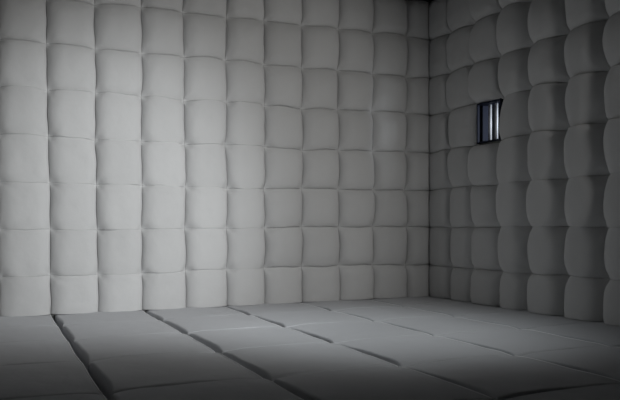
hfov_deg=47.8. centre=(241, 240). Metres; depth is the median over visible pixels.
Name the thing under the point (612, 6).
cushion
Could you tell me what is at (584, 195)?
cushion
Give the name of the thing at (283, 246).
cushion
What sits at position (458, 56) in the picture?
cushion
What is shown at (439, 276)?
cushion
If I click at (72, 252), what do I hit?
cushion
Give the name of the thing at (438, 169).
cushion
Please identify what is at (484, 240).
cushion
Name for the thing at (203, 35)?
cushion
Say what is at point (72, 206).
cushion
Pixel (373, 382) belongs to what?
floor cushion
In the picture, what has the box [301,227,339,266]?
cushion
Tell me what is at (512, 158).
cushion
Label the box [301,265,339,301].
cushion
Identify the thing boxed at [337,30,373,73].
cushion
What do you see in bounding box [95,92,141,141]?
cushion
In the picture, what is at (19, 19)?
cushion
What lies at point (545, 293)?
cushion
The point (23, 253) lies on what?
cushion
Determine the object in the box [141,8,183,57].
cushion
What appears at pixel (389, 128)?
cushion
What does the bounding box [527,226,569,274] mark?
cushion
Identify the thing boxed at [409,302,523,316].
floor cushion
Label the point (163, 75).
cushion
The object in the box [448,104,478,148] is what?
cushion
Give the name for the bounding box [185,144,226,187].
cushion
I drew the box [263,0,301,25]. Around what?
cushion
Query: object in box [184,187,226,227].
cushion
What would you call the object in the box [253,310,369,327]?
floor cushion
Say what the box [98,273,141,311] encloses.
cushion
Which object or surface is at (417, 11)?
cushion
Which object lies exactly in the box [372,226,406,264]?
cushion
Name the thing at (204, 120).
cushion
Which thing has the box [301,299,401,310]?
floor cushion
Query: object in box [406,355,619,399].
floor cushion
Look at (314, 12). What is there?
cushion
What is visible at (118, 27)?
cushion
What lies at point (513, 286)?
cushion
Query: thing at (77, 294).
cushion
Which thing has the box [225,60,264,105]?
cushion
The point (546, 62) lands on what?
cushion
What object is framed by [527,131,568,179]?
cushion
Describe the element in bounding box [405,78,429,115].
cushion
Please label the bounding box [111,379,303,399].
floor cushion
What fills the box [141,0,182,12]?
cushion
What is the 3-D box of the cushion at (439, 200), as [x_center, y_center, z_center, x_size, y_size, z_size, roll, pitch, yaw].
[2.078,-0.342,7.323,0.090,0.411,0.380,-1,1,-21]
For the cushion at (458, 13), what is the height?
0.418 m
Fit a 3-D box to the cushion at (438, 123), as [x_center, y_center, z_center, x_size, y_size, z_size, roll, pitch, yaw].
[2.067,-1.135,7.324,0.091,0.411,0.344,-1,1,-21]
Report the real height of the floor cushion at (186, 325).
0.184 m
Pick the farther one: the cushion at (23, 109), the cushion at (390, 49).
the cushion at (390, 49)
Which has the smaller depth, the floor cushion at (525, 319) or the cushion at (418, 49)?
the floor cushion at (525, 319)
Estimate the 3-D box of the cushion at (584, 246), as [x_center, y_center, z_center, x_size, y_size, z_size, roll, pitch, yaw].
[2.735,0.087,5.555,0.167,0.406,0.377,-1,1,-21]
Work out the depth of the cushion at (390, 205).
7.23 m
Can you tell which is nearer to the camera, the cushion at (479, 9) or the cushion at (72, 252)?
the cushion at (72, 252)
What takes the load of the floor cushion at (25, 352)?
on the floor
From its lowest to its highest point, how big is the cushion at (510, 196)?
0.405 m
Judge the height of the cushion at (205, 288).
0.356 m
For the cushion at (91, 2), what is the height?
0.416 m
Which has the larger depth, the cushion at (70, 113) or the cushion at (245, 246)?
the cushion at (245, 246)
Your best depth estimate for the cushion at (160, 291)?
6.34 m
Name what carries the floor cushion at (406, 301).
on the floor
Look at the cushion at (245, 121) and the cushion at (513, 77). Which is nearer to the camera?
the cushion at (513, 77)
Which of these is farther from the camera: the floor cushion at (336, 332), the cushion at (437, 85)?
the cushion at (437, 85)
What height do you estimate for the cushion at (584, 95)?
0.410 m
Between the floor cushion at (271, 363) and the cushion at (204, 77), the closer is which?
the floor cushion at (271, 363)
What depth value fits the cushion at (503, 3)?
6.24 m
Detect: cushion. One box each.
[0,0,46,43]
[0,39,46,90]
[0,86,47,136]
[0,134,49,182]
[0,182,49,229]
[0,229,49,276]
[0,275,50,316]
[0,314,56,326]
[0,326,66,342]
[0,341,80,365]
[0,362,101,399]
[6,394,106,399]
[46,0,94,49]
[46,44,95,92]
[47,90,95,140]
[48,136,96,184]
[50,183,96,229]
[50,229,97,275]
[50,274,97,313]
[55,310,157,333]
[63,320,181,348]
[73,0,93,4]
[73,333,214,374]
[90,352,262,399]
[94,0,140,7]
[94,4,141,53]
[95,49,142,96]
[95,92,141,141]
[95,139,141,184]
[96,184,141,229]
[97,229,141,273]
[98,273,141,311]
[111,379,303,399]
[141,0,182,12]
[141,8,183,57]
[141,54,183,101]
[141,96,184,144]
[141,141,185,186]
[141,185,184,228]
[141,228,185,272]
[142,270,185,309]
[146,306,245,321]
[164,315,280,335]
[182,0,226,17]
[182,13,225,59]
[184,57,225,102]
[184,100,225,144]
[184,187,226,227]
[184,228,226,269]
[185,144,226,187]
[185,269,226,307]
[189,327,328,353]
[223,343,397,381]
[225,18,263,64]
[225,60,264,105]
[225,102,264,146]
[225,145,264,188]
[226,0,263,21]
[226,188,264,228]
[226,228,264,268]
[226,267,264,305]
[226,303,328,314]
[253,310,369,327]
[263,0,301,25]
[263,22,301,68]
[263,65,301,108]
[264,106,302,150]
[264,147,302,188]
[264,188,301,227]
[264,227,302,266]
[264,267,301,303]
[274,366,494,399]
[289,321,431,343]
[301,0,338,29]
[301,26,338,70]
[301,69,337,109]
[301,108,338,150]
[301,149,338,188]
[301,188,338,226]
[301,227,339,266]
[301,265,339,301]
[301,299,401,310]
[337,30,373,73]
[337,71,372,110]
[337,110,372,150]
[337,307,452,320]
[338,0,373,32]
[338,150,374,189]
[338,189,374,226]
[338,227,372,264]
[339,264,373,299]
[339,335,511,366]
[369,296,464,306]
[371,74,406,113]
[371,111,406,151]
[372,0,406,36]
[372,33,407,77]
[372,151,406,190]
[372,190,406,226]
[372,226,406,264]
[372,265,406,298]
[379,316,517,335]
[404,152,429,190]
[404,190,429,226]
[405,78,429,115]
[405,114,429,152]
[405,227,429,264]
[405,264,429,296]
[406,0,429,40]
[406,37,429,78]
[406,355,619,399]
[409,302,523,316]
[429,0,450,40]
[429,34,450,78]
[429,74,450,115]
[429,112,450,153]
[429,150,452,190]
[429,188,452,226]
[429,227,453,266]
[429,264,453,298]
[440,329,609,355]
[446,25,474,72]
[446,65,475,110]
[447,0,475,32]
[447,147,472,187]
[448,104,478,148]
[450,186,474,227]
[450,227,475,268]
[450,267,474,301]
[458,310,603,328]
[467,143,499,185]
[468,58,503,103]
[469,0,501,21]
[469,13,501,62]
[470,185,500,226]
[470,269,502,305]
[471,227,501,269]
[496,2,533,55]
[496,135,531,183]
[496,181,530,226]
[498,0,532,8]
[498,47,532,97]
[498,226,532,272]
[499,90,531,139]
[499,271,532,309]
[506,384,619,399]
[523,346,619,380]
[526,179,568,225]
[527,0,569,42]
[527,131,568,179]
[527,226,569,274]
[527,273,570,315]
[528,35,569,85]
[528,83,569,131]
[530,322,619,346]
[564,21,610,77]
[564,124,610,177]
[564,175,609,226]
[564,226,609,277]
[564,275,609,320]
[565,0,608,30]
[565,72,607,126]
[602,12,619,66]
[603,118,619,172]
[603,172,619,227]
[603,279,619,325]
[604,0,619,17]
[604,65,619,119]
[604,227,619,279]
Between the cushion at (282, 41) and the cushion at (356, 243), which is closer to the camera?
the cushion at (282, 41)
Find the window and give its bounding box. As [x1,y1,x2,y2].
[477,98,502,143]
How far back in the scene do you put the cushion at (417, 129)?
7.34 m
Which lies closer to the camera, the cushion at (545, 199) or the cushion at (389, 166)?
the cushion at (545, 199)
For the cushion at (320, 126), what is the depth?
6.92 m
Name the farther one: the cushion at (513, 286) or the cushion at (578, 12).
the cushion at (513, 286)
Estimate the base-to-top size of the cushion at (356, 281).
0.359 m
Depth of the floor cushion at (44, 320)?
5.60 m
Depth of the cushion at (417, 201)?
7.36 m
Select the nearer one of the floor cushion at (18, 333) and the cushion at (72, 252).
the floor cushion at (18, 333)
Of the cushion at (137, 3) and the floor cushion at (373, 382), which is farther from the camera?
the cushion at (137, 3)
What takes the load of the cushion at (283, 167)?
attached to the wall at (429, 1)
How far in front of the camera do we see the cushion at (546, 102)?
5.79 m
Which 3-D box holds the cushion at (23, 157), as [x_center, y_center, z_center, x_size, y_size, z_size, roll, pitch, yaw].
[-1.849,-0.697,5.925,0.424,0.409,0.104,-1,1,-21]
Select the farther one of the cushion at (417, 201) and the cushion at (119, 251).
the cushion at (417, 201)
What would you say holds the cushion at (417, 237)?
attached to the wall at (429, 1)
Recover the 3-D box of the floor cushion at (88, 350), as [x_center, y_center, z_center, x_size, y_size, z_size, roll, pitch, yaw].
[-0.647,0.754,4.494,0.803,0.185,0.837,-1,1,-21]
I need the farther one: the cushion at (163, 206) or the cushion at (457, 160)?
the cushion at (457, 160)
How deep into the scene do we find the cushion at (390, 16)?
7.19 m
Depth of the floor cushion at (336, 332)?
4.99 m
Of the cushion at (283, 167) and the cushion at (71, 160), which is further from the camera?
the cushion at (283, 167)
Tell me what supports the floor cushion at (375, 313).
on the floor
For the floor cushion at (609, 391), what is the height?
0.182 m
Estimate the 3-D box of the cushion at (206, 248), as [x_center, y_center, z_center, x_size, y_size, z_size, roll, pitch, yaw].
[-0.315,0.078,6.537,0.420,0.394,0.110,-1,1,-21]
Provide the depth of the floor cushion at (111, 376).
3.65 m
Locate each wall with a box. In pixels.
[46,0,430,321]
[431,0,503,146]
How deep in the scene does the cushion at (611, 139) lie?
5.18 m
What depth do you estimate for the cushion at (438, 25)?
7.22 m
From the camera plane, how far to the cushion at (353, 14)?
7.04 m
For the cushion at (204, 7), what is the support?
attached to the wall at (429, 1)
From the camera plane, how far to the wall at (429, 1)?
6.38 m
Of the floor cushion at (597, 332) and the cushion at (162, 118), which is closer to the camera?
the floor cushion at (597, 332)
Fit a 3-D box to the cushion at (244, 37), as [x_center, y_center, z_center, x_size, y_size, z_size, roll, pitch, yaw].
[0.051,-1.916,6.645,0.402,0.424,0.113,-1,1,-21]
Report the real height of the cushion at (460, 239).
0.411 m
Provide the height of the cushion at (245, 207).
0.384 m
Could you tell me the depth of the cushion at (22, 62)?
5.86 m
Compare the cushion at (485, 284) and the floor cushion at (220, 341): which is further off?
the cushion at (485, 284)
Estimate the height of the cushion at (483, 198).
0.411 m
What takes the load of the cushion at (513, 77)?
attached to the wall at (431, 0)
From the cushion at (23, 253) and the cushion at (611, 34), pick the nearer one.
the cushion at (611, 34)
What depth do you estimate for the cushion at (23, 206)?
5.89 m
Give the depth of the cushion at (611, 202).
5.20 m
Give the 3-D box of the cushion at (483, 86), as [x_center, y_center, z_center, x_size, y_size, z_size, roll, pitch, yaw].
[2.321,-1.521,6.622,0.123,0.402,0.401,-1,1,-21]
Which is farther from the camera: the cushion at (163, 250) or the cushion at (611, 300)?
the cushion at (163, 250)
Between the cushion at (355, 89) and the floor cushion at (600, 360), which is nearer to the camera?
the floor cushion at (600, 360)
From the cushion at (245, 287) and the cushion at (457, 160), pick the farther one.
the cushion at (457, 160)
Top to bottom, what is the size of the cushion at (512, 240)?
0.422 m
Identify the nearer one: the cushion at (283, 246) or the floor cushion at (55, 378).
the floor cushion at (55, 378)
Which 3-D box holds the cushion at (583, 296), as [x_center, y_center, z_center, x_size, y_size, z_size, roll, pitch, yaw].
[2.739,0.456,5.561,0.164,0.345,0.377,-1,1,-21]
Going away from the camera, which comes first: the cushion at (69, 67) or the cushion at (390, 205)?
the cushion at (69, 67)
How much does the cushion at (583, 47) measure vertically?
0.406 m
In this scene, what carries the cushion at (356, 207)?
attached to the wall at (429, 1)
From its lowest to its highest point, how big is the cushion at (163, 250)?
0.410 m
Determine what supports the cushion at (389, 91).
attached to the wall at (429, 1)
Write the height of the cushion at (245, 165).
0.423 m
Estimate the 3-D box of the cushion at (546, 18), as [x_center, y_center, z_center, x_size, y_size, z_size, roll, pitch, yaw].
[2.575,-1.910,5.895,0.171,0.417,0.412,-1,1,-21]
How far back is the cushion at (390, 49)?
7.20 m
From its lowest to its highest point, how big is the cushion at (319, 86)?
0.414 m
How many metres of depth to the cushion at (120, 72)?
6.16 m
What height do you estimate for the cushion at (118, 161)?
0.401 m
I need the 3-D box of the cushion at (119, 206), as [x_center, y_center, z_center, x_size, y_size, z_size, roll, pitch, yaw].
[-1.081,-0.299,6.228,0.420,0.407,0.113,-1,1,-21]
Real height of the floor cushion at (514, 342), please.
0.184 m
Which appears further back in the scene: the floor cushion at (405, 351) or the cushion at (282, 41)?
the cushion at (282, 41)
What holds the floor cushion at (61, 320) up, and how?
on the floor
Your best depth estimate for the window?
6.78 m
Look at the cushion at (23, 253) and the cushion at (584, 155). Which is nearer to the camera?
the cushion at (584, 155)
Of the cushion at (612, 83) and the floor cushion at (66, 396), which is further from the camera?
the cushion at (612, 83)
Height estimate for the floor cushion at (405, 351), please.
0.185 m
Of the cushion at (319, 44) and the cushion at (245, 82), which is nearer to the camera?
the cushion at (245, 82)
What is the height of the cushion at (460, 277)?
0.330 m
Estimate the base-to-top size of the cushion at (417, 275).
0.340 m
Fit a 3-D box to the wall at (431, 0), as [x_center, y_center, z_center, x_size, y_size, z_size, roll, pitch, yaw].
[3.445,-0.846,4.080,0.100,3.360,7.400,-1,1,-21]
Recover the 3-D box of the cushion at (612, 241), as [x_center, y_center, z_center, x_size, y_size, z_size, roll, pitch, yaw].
[2.877,0.096,5.198,0.164,0.405,0.403,-1,1,-21]
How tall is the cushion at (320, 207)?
0.388 m
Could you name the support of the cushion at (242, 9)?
attached to the wall at (429, 1)
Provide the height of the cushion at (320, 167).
0.398 m
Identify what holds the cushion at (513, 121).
attached to the wall at (431, 0)
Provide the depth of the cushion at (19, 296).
5.89 m
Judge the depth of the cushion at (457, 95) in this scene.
6.93 m
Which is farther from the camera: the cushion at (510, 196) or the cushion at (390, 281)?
the cushion at (390, 281)
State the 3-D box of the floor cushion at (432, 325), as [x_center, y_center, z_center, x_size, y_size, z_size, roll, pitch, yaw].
[1.573,0.726,5.363,0.794,0.186,0.835,-1,1,-21]
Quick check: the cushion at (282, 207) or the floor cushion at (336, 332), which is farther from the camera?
the cushion at (282, 207)
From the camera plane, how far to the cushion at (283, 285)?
6.79 m
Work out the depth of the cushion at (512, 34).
6.17 m
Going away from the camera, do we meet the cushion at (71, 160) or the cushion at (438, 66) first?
the cushion at (71, 160)
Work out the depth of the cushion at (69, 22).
6.01 m
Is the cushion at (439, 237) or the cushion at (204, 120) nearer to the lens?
the cushion at (204, 120)
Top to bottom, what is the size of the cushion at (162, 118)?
0.421 m
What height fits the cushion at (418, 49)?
0.434 m
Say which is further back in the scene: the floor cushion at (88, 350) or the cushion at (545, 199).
the cushion at (545, 199)
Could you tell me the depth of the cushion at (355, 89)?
7.05 m
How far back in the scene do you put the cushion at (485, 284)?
6.56 m
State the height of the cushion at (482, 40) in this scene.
0.420 m
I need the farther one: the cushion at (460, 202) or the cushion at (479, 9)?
the cushion at (460, 202)
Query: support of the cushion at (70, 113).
attached to the wall at (429, 1)
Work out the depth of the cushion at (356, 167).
7.07 m
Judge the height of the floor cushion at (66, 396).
0.184 m
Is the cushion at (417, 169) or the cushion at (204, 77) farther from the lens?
the cushion at (417, 169)
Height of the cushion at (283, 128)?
0.424 m
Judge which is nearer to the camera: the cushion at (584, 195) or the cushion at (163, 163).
the cushion at (584, 195)
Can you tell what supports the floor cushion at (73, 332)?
on the floor
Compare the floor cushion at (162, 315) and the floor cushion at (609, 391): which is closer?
the floor cushion at (609, 391)
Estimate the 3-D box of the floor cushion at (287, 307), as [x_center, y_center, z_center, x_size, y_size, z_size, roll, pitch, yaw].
[0.330,0.712,6.493,0.810,0.185,0.703,-1,1,-21]
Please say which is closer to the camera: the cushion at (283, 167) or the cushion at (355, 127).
the cushion at (283, 167)
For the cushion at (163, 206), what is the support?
attached to the wall at (429, 1)
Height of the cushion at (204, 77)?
0.422 m
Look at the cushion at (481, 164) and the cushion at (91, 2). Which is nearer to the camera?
the cushion at (91, 2)
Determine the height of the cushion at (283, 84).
0.406 m

